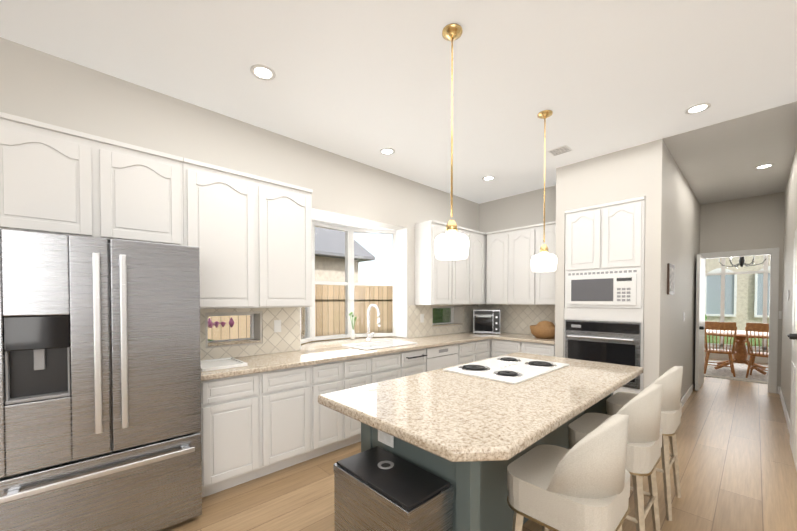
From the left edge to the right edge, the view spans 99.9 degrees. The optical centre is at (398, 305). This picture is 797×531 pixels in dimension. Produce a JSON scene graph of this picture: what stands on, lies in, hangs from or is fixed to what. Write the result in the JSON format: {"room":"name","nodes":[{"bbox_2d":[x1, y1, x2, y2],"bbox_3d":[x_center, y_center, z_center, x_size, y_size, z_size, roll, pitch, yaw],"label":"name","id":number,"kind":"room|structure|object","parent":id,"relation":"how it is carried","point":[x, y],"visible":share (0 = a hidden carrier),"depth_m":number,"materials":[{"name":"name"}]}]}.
{"room":"kitchen","nodes":[
{"label":"kitchen","id":0,"kind":"room"},
{"bbox_2d":[0,37,478,357],"bbox_3d":[-1.734,-0.152,2.978,8.630,3.080,0.220,-1,1,-43],"label":"wall","id":1,"kind":"structure","parent":0,"point":[38,85],"depth_m":2.94,"materials":[{"name":"white paint"}]},
{"bbox_2d":[0,112,99,237],"bbox_3d":[-2.240,-0.767,2.115,0.486,0.658,0.324,-1,1,-43],"label":"upper cabinet","id":2,"kind":"object","parent":1,"relation":"attached to","point":[50,174],"depth_m":2.02,"materials":[{"name":"white wood"}]},
{"bbox_2d":[100,137,187,245],"bbox_3d":[-1.886,-0.773,2.448,0.485,0.658,0.324,-1,1,-43],"label":"upper cabinet","id":3,"kind":"object","parent":1,"relation":"attached to","point":[144,191],"depth_m":2.33,"materials":[{"name":"white wood"}]},
{"bbox_2d":[188,159,259,308],"bbox_3d":[-1.514,-0.543,2.801,0.533,1.128,0.324,-1,1,-43],"label":"upper cabinet","id":4,"kind":"object","parent":1,"relation":"attached to","point":[249,235],"depth_m":2.70,"materials":[{"name":"white wood"}]},
{"bbox_2d":[200,307,299,359],"bbox_3d":[-1.422,0.243,3.117,1.083,0.453,0.010,-1,1,-43],"label":"backsplash","id":5,"kind":"structure","parent":1,"relation":"attached to","point":[287,340],"depth_m":3.25,"materials":[{"name":"tile"}]},
{"bbox_2d":[274,320,280,331],"bbox_3d":[-1.196,0.202,3.317,0.070,0.120,0.005,-1,1,-43],"label":"switch plate","id":6,"kind":"object","parent":5,"relation":"attached to","point":[277,325],"depth_m":3.31,"materials":[{"name":"white plastic"}]},
{"bbox_2d":[260,177,312,307],"bbox_3d":[-1.126,-0.550,3.165,0.530,1.128,0.324,-1,1,-43],"label":"upper cabinet","id":7,"kind":"object","parent":1,"relation":"attached to","point":[285,208],"depth_m":3.04,"materials":[{"name":"white wood"}]},
{"bbox_2d":[208,307,462,345],"bbox_3d":[-0.379,0.183,4.237,3.680,0.294,0.228,-1,1,-43],"label":"window","id":8,"kind":"structure","parent":1,"relation":"attached to","point":[443,316],"depth_m":3.35,"materials":[{"name":"white"}]},
{"bbox_2d":[300,221,406,348],"bbox_3d":[-0.667,-0.306,4.253,1.656,1.495,0.618,-1,1,-43],"label":"bay window","id":9,"kind":"structure","parent":1,"relation":"in","point":[308,318],"depth_m":4.59,"materials":[{"name":"white wood"}]},
{"bbox_2d":[415,220,454,304],"bbox_3d":[0.515,-0.576,4.706,0.485,1.128,0.324,-1,1,-43],"label":"upper cabinet","id":10,"kind":"object","parent":1,"relation":"attached to","point":[450,282],"depth_m":4.55,"materials":[{"name":"white wood"}]},
{"bbox_2d":[408,304,479,337],"bbox_3d":[0.757,0.208,5.163,1.713,0.453,0.010,-1,1,-43],"label":"backsplash","id":11,"kind":"structure","parent":1,"relation":"attached to","point":[415,328],"depth_m":4.87,"materials":[{"name":"tile"}]},
{"bbox_2d":[420,314,423,322],"bbox_3d":[0.335,0.178,4.754,0.070,0.120,0.005,-1,1,-43],"label":"switch plate","id":12,"kind":"object","parent":11,"relation":"attached to","point":[421,315],"depth_m":4.74,"materials":[{"name":"white plastic"}]},
{"bbox_2d":[455,226,470,303],"bbox_3d":[0.770,-0.580,4.945,0.485,1.128,0.324,-1,1,-43],"label":"upper cabinet","id":13,"kind":"object","parent":1,"relation":"attached to","point":[462,267],"depth_m":4.90,"materials":[{"name":"white wood"}]},
{"bbox_2d":[471,229,486,303],"bbox_3d":[1.087,-0.585,5.243,0.386,1.128,0.324,-1,1,-43],"label":"upper cabinet","id":14,"kind":"object","parent":1,"relation":"attached to","point":[478,239],"depth_m":5.16,"materials":[{"name":"white wood"}]},
{"bbox_2d":[312,214,392,229],"bbox_3d":[-0.754,-1.155,4.335,1.580,0.200,0.439,-1,1,-43],"label":"ceiling","id":15,"kind":"structure","parent":0,"point":[331,221],"depth_m":4.30,"materials":[{"name":"white paint"}]},
{"bbox_2d":[0,0,796,204],"bbox_3d":[3.191,-1.743,2.432,15.100,0.120,7.720,-1,1,-43],"label":"ceiling","id":16,"kind":"structure","parent":0,"point":[364,81],"depth_m":2.43,"materials":[{"name":"white paint"}]},
{"bbox_2d":[250,64,275,80],"bbox_3d":[-0.976,-1.679,2.416,0.170,0.008,0.170,-1,1,-43],"label":"recessed light","id":17,"kind":"object","parent":16,"relation":"in","point":[263,72],"visible":1,"depth_m":2.41,"materials":[{"name":"white"}]},
{"bbox_2d":[380,148,394,154],"bbox_3d":[-0.122,-1.701,3.697,0.170,0.008,0.170,-1,1,-43],"label":"recessed light","id":18,"kind":"object","parent":16,"relation":"in","point":[387,151],"visible":1,"depth_m":3.70,"materials":[{"name":"white"}]},
{"bbox_2d":[434,23,468,259],"bbox_3d":[0.328,-0.984,2.061,0.214,1.384,0.214,-1,1,-43],"label":"pendant light","id":19,"kind":"object","parent":16,"relation":"hanging from","point":[451,243],"visible":1,"depth_m":2.02,"materials":[{"name":"white glass"}]},
{"bbox_2d":[482,176,494,180],"bbox_3d":[1.212,-1.714,4.511,0.170,0.008,0.170,-1,1,-43],"label":"recessed light","id":20,"kind":"object","parent":16,"relation":"in","point":[487,178],"visible":1,"depth_m":4.52,"materials":[{"name":"white"}]},
{"bbox_2d":[531,110,556,271],"bbox_3d":[1.290,-0.999,2.965,0.214,1.384,0.214,-1,1,-43],"label":"pendant light","id":21,"kind":"object","parent":16,"relation":"hanging from","point":[544,260],"visible":1,"depth_m":2.92,"materials":[{"name":"white glass"}]},
{"bbox_2d":[547,145,572,155],"bbox_3d":[1.773,-1.700,3.680,0.180,0.009,0.200,-1,1,-43],"label":"ceiling vent","id":22,"kind":"object","parent":16,"relation":"in","point":[560,150],"visible":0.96,"depth_m":3.66,"materials":[{"name":"white metal"}]},
{"bbox_2d":[685,103,710,113],"bbox_3d":[2.561,-1.687,2.871,0.170,0.008,0.170,-1,1,-43],"label":"recessed light","id":23,"kind":"object","parent":16,"relation":"in","point":[697,108],"visible":1,"depth_m":2.87,"materials":[{"name":"white"}]},
{"bbox_2d":[718,255,766,266],"bbox_3d":[6.942,-1.266,6.773,0.600,0.979,0.688,-1,1,-43],"label":"chandelier","id":24,"kind":"object","parent":16,"relation":"hanging from","point":[741,263],"visible":0.54,"depth_m":6.75,"materials":[{"name":"black metal"}]},
{"bbox_2d":[754,163,773,168],"bbox_3d":[4.482,-1.708,4.112,0.170,0.008,0.170,-1,1,-43],"label":"recessed light","id":25,"kind":"object","parent":16,"relation":"in","point":[763,166],"visible":0.96,"depth_m":4.11,"materials":[{"name":"white"}]},
{"bbox_2d":[160,358,796,530],"bbox_3d":[3.191,1.456,2.487,15.100,0.120,7.720,-1,1,-43],"label":"floor","id":26,"kind":"structure","parent":0,"point":[737,469],"depth_m":2.61,"materials":[{"name":"brown wood"}]},
{"bbox_2d":[0,228,201,530],"bbox_3d":[-1.857,0.512,2.133,0.898,1.780,0.840,-1,1,-43],"label":"refrigerator","id":27,"kind":"object","parent":26,"relation":"on","point":[100,393],"visible":1,"depth_m":1.82,"materials":[{"name":"silver metal"}]},
{"bbox_2d":[200,371,271,497],"bbox_3d":[-1.418,0.956,2.716,0.512,0.872,0.616,-1,1,-43],"label":"base cabinet","id":28,"kind":"object","parent":26,"relation":"on","point":[256,425],"depth_m":2.51,"materials":[{"name":"white wood"}]},
{"bbox_2d":[272,364,319,472],"bbox_3d":[-1.126,0.951,2.999,0.576,0.872,0.603,-1,1,-43],"label":"base cabinet","id":29,"kind":"object","parent":26,"relation":"on","point":[295,391],"depth_m":2.84,"materials":[{"name":"white wood"}]},
{"bbox_2d":[320,359,351,455],"bbox_3d":[-0.845,0.947,3.262,0.466,0.872,0.603,-1,1,-43],"label":"base cabinet","id":30,"kind":"object","parent":26,"relation":"on","point":[335,427],"depth_m":3.10,"materials":[{"name":"white wood"}]},
{"bbox_2d":[352,355,379,443],"bbox_3d":[-0.604,0.943,3.489,0.467,0.872,0.603,-1,1,-43],"label":"base cabinet","id":31,"kind":"object","parent":26,"relation":"on","point":[365,370],"depth_m":3.32,"materials":[{"name":"white wood"}]},
{"bbox_2d":[333,446,453,530],"bbox_3d":[-0.047,1.061,1.442,0.288,0.706,0.486,-1,1,-43],"label":"trash can","id":32,"kind":"object","parent":26,"relation":"on","point":[376,488],"visible":1,"depth_m":1.36,"materials":[{"name":"silver metal"}]},
{"bbox_2d":[425,344,457,371],"bbox_3d":[0.357,0.930,4.386,0.610,0.868,0.597,-1,1,-43],"label":"dishwasher","id":33,"kind":"object","parent":26,"relation":"on","point":[440,357],"visible":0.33,"depth_m":4.15,"materials":[{"name":"white metal"}]},
{"bbox_2d":[424,340,479,371],"bbox_3d":[0.738,0.922,4.749,0.434,0.872,0.603,-1,1,-43],"label":"base cabinet","id":34,"kind":"object","parent":26,"relation":"on","point":[468,352],"depth_m":4.52,"materials":[{"name":"white wood"}]},
{"bbox_2d":[480,339,490,359],"bbox_3d":[0.968,0.918,4.965,0.434,0.872,0.603,-1,1,-43],"label":"base cabinet","id":35,"kind":"object","parent":26,"relation":"on","point":[485,345],"depth_m":4.81,"materials":[{"name":"white wood"}]},
{"bbox_2d":[201,331,554,380],"bbox_3d":[0.086,0.473,4.083,4.607,0.039,1.634,-1,1,-30],"label":"countertop","id":36,"kind":"structure","parent":35,"relation":"on","point":[317,352],"depth_m":3.43,"materials":[{"name":"stone"}]},
{"bbox_2d":[201,357,246,371],"bbox_3d":[-1.443,0.465,2.686,0.320,0.023,0.380,-1,1,-43],"label":"tray","id":37,"kind":"object","parent":36,"relation":"on","point":[218,364],"visible":0.85,"depth_m":2.67,"materials":[{"name":"white ceramic"}]},
{"bbox_2d":[349,312,356,339],"bbox_3d":[-0.599,0.262,4.445,0.105,0.370,0.110,-1,1,-43],"label":"vase","id":38,"kind":"object","parent":36,"relation":"on","point":[353,335],"visible":1,"depth_m":4.43,"materials":[{"name":"white ceramic"}]},
{"bbox_2d":[366,304,380,341],"bbox_3d":[-0.285,0.213,4.086,0.102,0.479,0.249,-1,1,-43],"label":"faucet","id":39,"kind":"object","parent":36,"relation":"on","point":[378,311],"visible":1,"depth_m":4.12,"materials":[{"name":"silver metal"}]},
{"bbox_2d":[342,339,416,349],"bbox_3d":[-0.209,0.555,3.915,0.770,0.224,0.450,-1,1,-43],"label":"sink","id":40,"kind":"object","parent":36,"relation":"in","point":[377,344],"visible":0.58,"depth_m":4.02,"materials":[{"name":"white ceramic"}]},
{"bbox_2d":[473,309,499,333],"bbox_3d":[1.392,0.247,5.274,0.400,0.371,0.367,0,1,17],"label":"toaster oven","id":41,"kind":"object","parent":36,"relation":"on","point":[486,320],"visible":1,"depth_m":5.14,"materials":[{"name":"silver metal"}]},
{"bbox_2d":[530,320,554,338],"bbox_3d":[2.028,0.324,4.627,0.410,0.240,0.410,-1,1,-43],"label":"basket","id":42,"kind":"object","parent":36,"relation":"on","point":[545,329],"visible":0.92,"depth_m":4.51,"materials":[{"name":"wicker"}]},
{"bbox_2d":[361,393,612,530],"bbox_3d":[0.740,0.968,2.248,1.950,0.864,0.724,-1,1,-43],"label":"kitchen island","id":43,"kind":"object","parent":26,"relation":"on","point":[480,496],"visible":0.23,"depth_m":1.72,"materials":[{"name":"grey paint"}]},
{"bbox_2d":[318,352,643,461],"bbox_3d":[0.733,0.510,2.233,2.250,0.049,1.060,-1,1,-43],"label":"island countertop","id":44,"kind":"structure","parent":43,"relation":"on","point":[452,416],"depth_m":1.68,"materials":[{"name":"stone"}]},
{"bbox_2d":[443,355,568,384],"bbox_3d":[0.846,0.464,2.579,0.890,0.030,0.570,-1,1,-43],"label":"cooktop","id":45,"kind":"object","parent":44,"relation":"in","point":[510,370],"visible":1,"depth_m":2.47,"materials":[{"name":"white ceramic"}]},
{"bbox_2d":[491,339,554,357],"bbox_3d":[1.883,0.921,4.784,0.604,0.872,0.927,-1,1,-43],"label":"base cabinet","id":46,"kind":"object","parent":26,"relation":"on","point":[499,347],"visible":0.27,"depth_m":4.59,"materials":[{"name":"white wood"}]},
{"bbox_2d":[507,414,629,530],"bbox_3d":[0.739,0.922,1.452,0.456,0.986,0.417,-1,1,-43],"label":"stool","id":47,"kind":"object","parent":26,"relation":"on","point":[583,484],"visible":1,"depth_m":1.27,"materials":[{"name":"fabric"}]},
{"bbox_2d":[564,196,644,394],"bbox_3d":[2.528,0.105,4.035,0.616,2.530,0.800,-1,1,-43],"label":"tall cabinet","id":48,"kind":"object","parent":26,"relation":"on","point":[608,236],"visible":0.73,"depth_m":3.76,"materials":[{"name":"white wood"}]},
{"bbox_2d":[565,320,640,388],"bbox_3d":[2.281,0.531,3.811,0.101,0.705,0.760,-1,1,-43],"label":"oven","id":49,"kind":"object","parent":48,"relation":"in","point":[610,342],"visible":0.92,"depth_m":3.77,"materials":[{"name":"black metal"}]},
{"bbox_2d":[566,268,641,307],"bbox_3d":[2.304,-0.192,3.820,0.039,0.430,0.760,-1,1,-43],"label":"microwave","id":50,"kind":"object","parent":48,"relation":"in","point":[615,288],"visible":1,"depth_m":3.77,"materials":[{"name":"white"}]},
{"bbox_2d":[568,384,662,530],"bbox_3d":[1.256,0.913,1.938,0.456,0.986,0.417,-1,1,-43],"label":"stool","id":51,"kind":"object","parent":26,"relation":"on","point":[642,409],"visible":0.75,"depth_m":1.73,"materials":[{"name":"fabric"}]},
{"bbox_2d":[606,366,682,520],"bbox_3d":[1.788,0.905,2.437,0.456,0.986,0.417,-1,1,-43],"label":"stool","id":52,"kind":"object","parent":26,"relation":"on","point":[670,380],"visible":0.58,"depth_m":2.23,"materials":[{"name":"fabric"}]},
{"bbox_2d":[704,359,767,383],"bbox_3d":[6.958,1.317,6.763,2.450,0.012,2.400,-1,1,-43],"label":"rug","id":53,"kind":"object","parent":26,"relation":"on","point":[740,369],"visible":0.27,"depth_m":6.52,"materials":[{"name":"fabric"}]},
{"bbox_2d":[704,321,738,376],"bbox_3d":[6.148,0.804,6.427,0.528,1.010,0.550,1,1,41],"label":"dining chair","id":54,"kind":"object","parent":53,"relation":"on","point":[724,326],"visible":0.9,"depth_m":6.27,"materials":[{"name":"brown wood"}]},
{"bbox_2d":[706,330,770,374],"bbox_3d":[6.942,0.924,6.810,1.480,0.753,1.480,-1,1,-43],"label":"dining table","id":55,"kind":"object","parent":53,"relation":"on","point":[740,355],"visible":0.56,"depth_m":6.74,"materials":[{"name":"brown wood"}]},
{"bbox_2d":[744,323,768,377],"bbox_3d":[6.575,0.811,6.017,0.550,1.010,0.528,-1,1,-36],"label":"dining chair","id":56,"kind":"object","parent":53,"relation":"on","point":[758,327],"visible":0.5,"depth_m":5.99,"materials":[{"name":"brown wood"}]},
{"bbox_2d":[479,185,555,232],"bbox_3d":[1.956,-0.191,5.243,0.150,3.080,1.530,-1,1,-43],"label":"wall","id":57,"kind":"structure","parent":0,"point":[521,210],"depth_m":5.21,"materials":[{"name":"white paint"}]},
{"bbox_2d":[486,221,555,304],"bbox_3d":[1.896,-0.580,4.950,0.324,1.128,1.189,-1,1,-43],"label":"upper cabinet","id":58,"kind":"object","parent":57,"relation":"attached to","point":[512,278],"visible":0.77,"depth_m":4.87,"materials":[{"name":"white wood"}]},
{"bbox_2d":[555,144,642,357],"bbox_3d":[2.558,-0.172,4.142,0.780,3.080,0.900,-1,1,-43],"label":"wall","id":59,"kind":"structure","parent":0,"point":[618,175],"depth_m":3.92,"materials":[{"name":"white paint"}]},
{"bbox_2d":[480,304,554,334],"bbox_3d":[1.905,0.208,5.182,0.012,0.453,1.495,-1,1,-43],"label":"backsplash","id":60,"kind":"structure","parent":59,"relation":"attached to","point":[519,319],"depth_m":5.18,"materials":[{"name":"tile"}]},
{"bbox_2d":[643,139,699,398],"bbox_3d":[3.895,-0.181,4.668,3.450,3.080,0.135,-1,1,-43],"label":"wall","id":61,"kind":"structure","parent":0,"point":[651,172],"depth_m":3.72,"materials":[{"name":"white paint"}]},
{"bbox_2d":[667,263,674,294],"bbox_3d":[3.086,-0.296,3.796,0.340,0.340,0.020,-1,1,-43],"label":"picture frame","id":62,"kind":"object","parent":61,"relation":"attached to","point":[670,277],"visible":1,"depth_m":3.72,"materials":[{"name":"brown"}]},
{"bbox_2d":[681,385,692,406],"bbox_3d":[3.651,1.309,4.359,2.664,0.110,0.012,-1,1,-43],"label":"baseboard","id":63,"kind":"structure","parent":61,"relation":"attached to","point":[685,397],"depth_m":4.80,"materials":[{"name":"white wood"}]},
{"bbox_2d":[695,254,704,390],"bbox_3d":[4.973,0.265,5.485,0.730,2.140,0.099,-1,1,-43],"label":"open door","id":64,"kind":"structure","parent":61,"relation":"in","point":[700,327],"depth_m":5.29,"materials":[{"name":"white wood"}]},
{"bbox_2d":[704,346,768,363],"bbox_3d":[8.076,-0.237,7.958,0.150,3.080,4.750,-1,1,-43],"label":"wall","id":65,"kind":"structure","parent":0,"point":[726,357],"depth_m":8.05,"materials":[{"name":"white paint"}]},
{"bbox_2d":[705,255,769,349],"bbox_3d":[8.156,-0.196,7.931,0.070,2.400,3.500,-1,1,-43],"label":"dining room window","id":66,"kind":"structure","parent":65,"relation":"in","point":[765,271],"depth_m":7.95,"materials":[{"name":"white"}]},
{"bbox_2d":[700,192,783,386],"bbox_3d":[5.568,-0.195,5.494,0.120,3.080,0.950,-1,1,-43],"label":"wall","id":67,"kind":"structure","parent":0,"point":[753,222],"depth_m":5.36,"materials":[{"name":"white paint"}]},
{"bbox_2d":[700,248,778,393],"bbox_3d":[5.546,0.225,5.508,0.138,2.240,0.910,-1,1,-43],"label":"door frame","id":68,"kind":"structure","parent":67,"relation":"attached to","point":[773,253],"depth_m":5.18,"materials":[{"name":"white wood"}]},
{"bbox_2d":[781,147,796,417],"bbox_3d":[4.523,-0.166,3.758,4.020,3.080,0.150,-1,1,-43],"label":"wall","id":69,"kind":"structure","parent":0,"point":[790,210],"depth_m":4.20,"materials":[{"name":"white paint"}]},
{"bbox_2d":[778,387,789,433],"bbox_3d":[4.913,1.311,4.265,2.548,0.110,0.016,-1,1,-43],"label":"baseboard","id":70,"kind":"structure","parent":69,"relation":"attached to","point":[779,388],"depth_m":4.21,"materials":[{"name":"white wood"}]},
{"bbox_2d":[787,229,796,471],"bbox_3d":[3.993,0.320,3.433,2.090,2.120,0.087,-1,1,-43],"label":"door","id":71,"kind":"structure","parent":69,"relation":"in","point":[793,416],"depth_m":3.06,"materials":[{"name":"white wood"}]},
{"label":"outside","id":72,"kind":"structure","parent":0,"visible":0},
{"bbox_2d":[707,335,768,346],"bbox_3d":[3.215,1.531,7.504,65.000,0.160,60.000,-1,1,-43],"label":"ground","id":73,"kind":"structure","parent":72,"point":[713,340],"depth_m":13.08,"materials":[{"name":"green plant"}]},
{"bbox_2d":[208,317,233,340],"bbox_3d":[-0.209,0.513,5.910,6.806,1.650,1.742,-1,1,-43],"label":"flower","id":74,"kind":"object","parent":73,"relation":"on","point":[216,324],"depth_m":3.44,"materials":[{"name":"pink plant"}]},
{"bbox_2d":[208,284,396,344],"bbox_3d":[-2.123,0.481,6.596,18.000,1.970,0.110,-1,1,-43],"label":"fence","id":75,"kind":"object","parent":73,"relation":"on","point":[241,323],"depth_m":7.33,"materials":[{"name":"brown wood"}]},
{"bbox_2d":[315,227,374,281],"bbox_3d":[-7.184,-1.269,7.500,12.500,5.440,5.700,-1,1,-43],"label":"neighbor house","id":76,"kind":"structure","parent":73,"relation":"on","point":[336,247],"depth_m":9.28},
{"bbox_2d":[705,255,771,330],"bbox_3d":[15.515,-2.994,14.864,12.886,8.640,18.000,-1,1,-43],"label":"house","id":77,"kind":"structure","parent":73,"relation":"on","point":[752,303],"depth_m":14.72,"materials":[{"name":"grey"}]}
]}

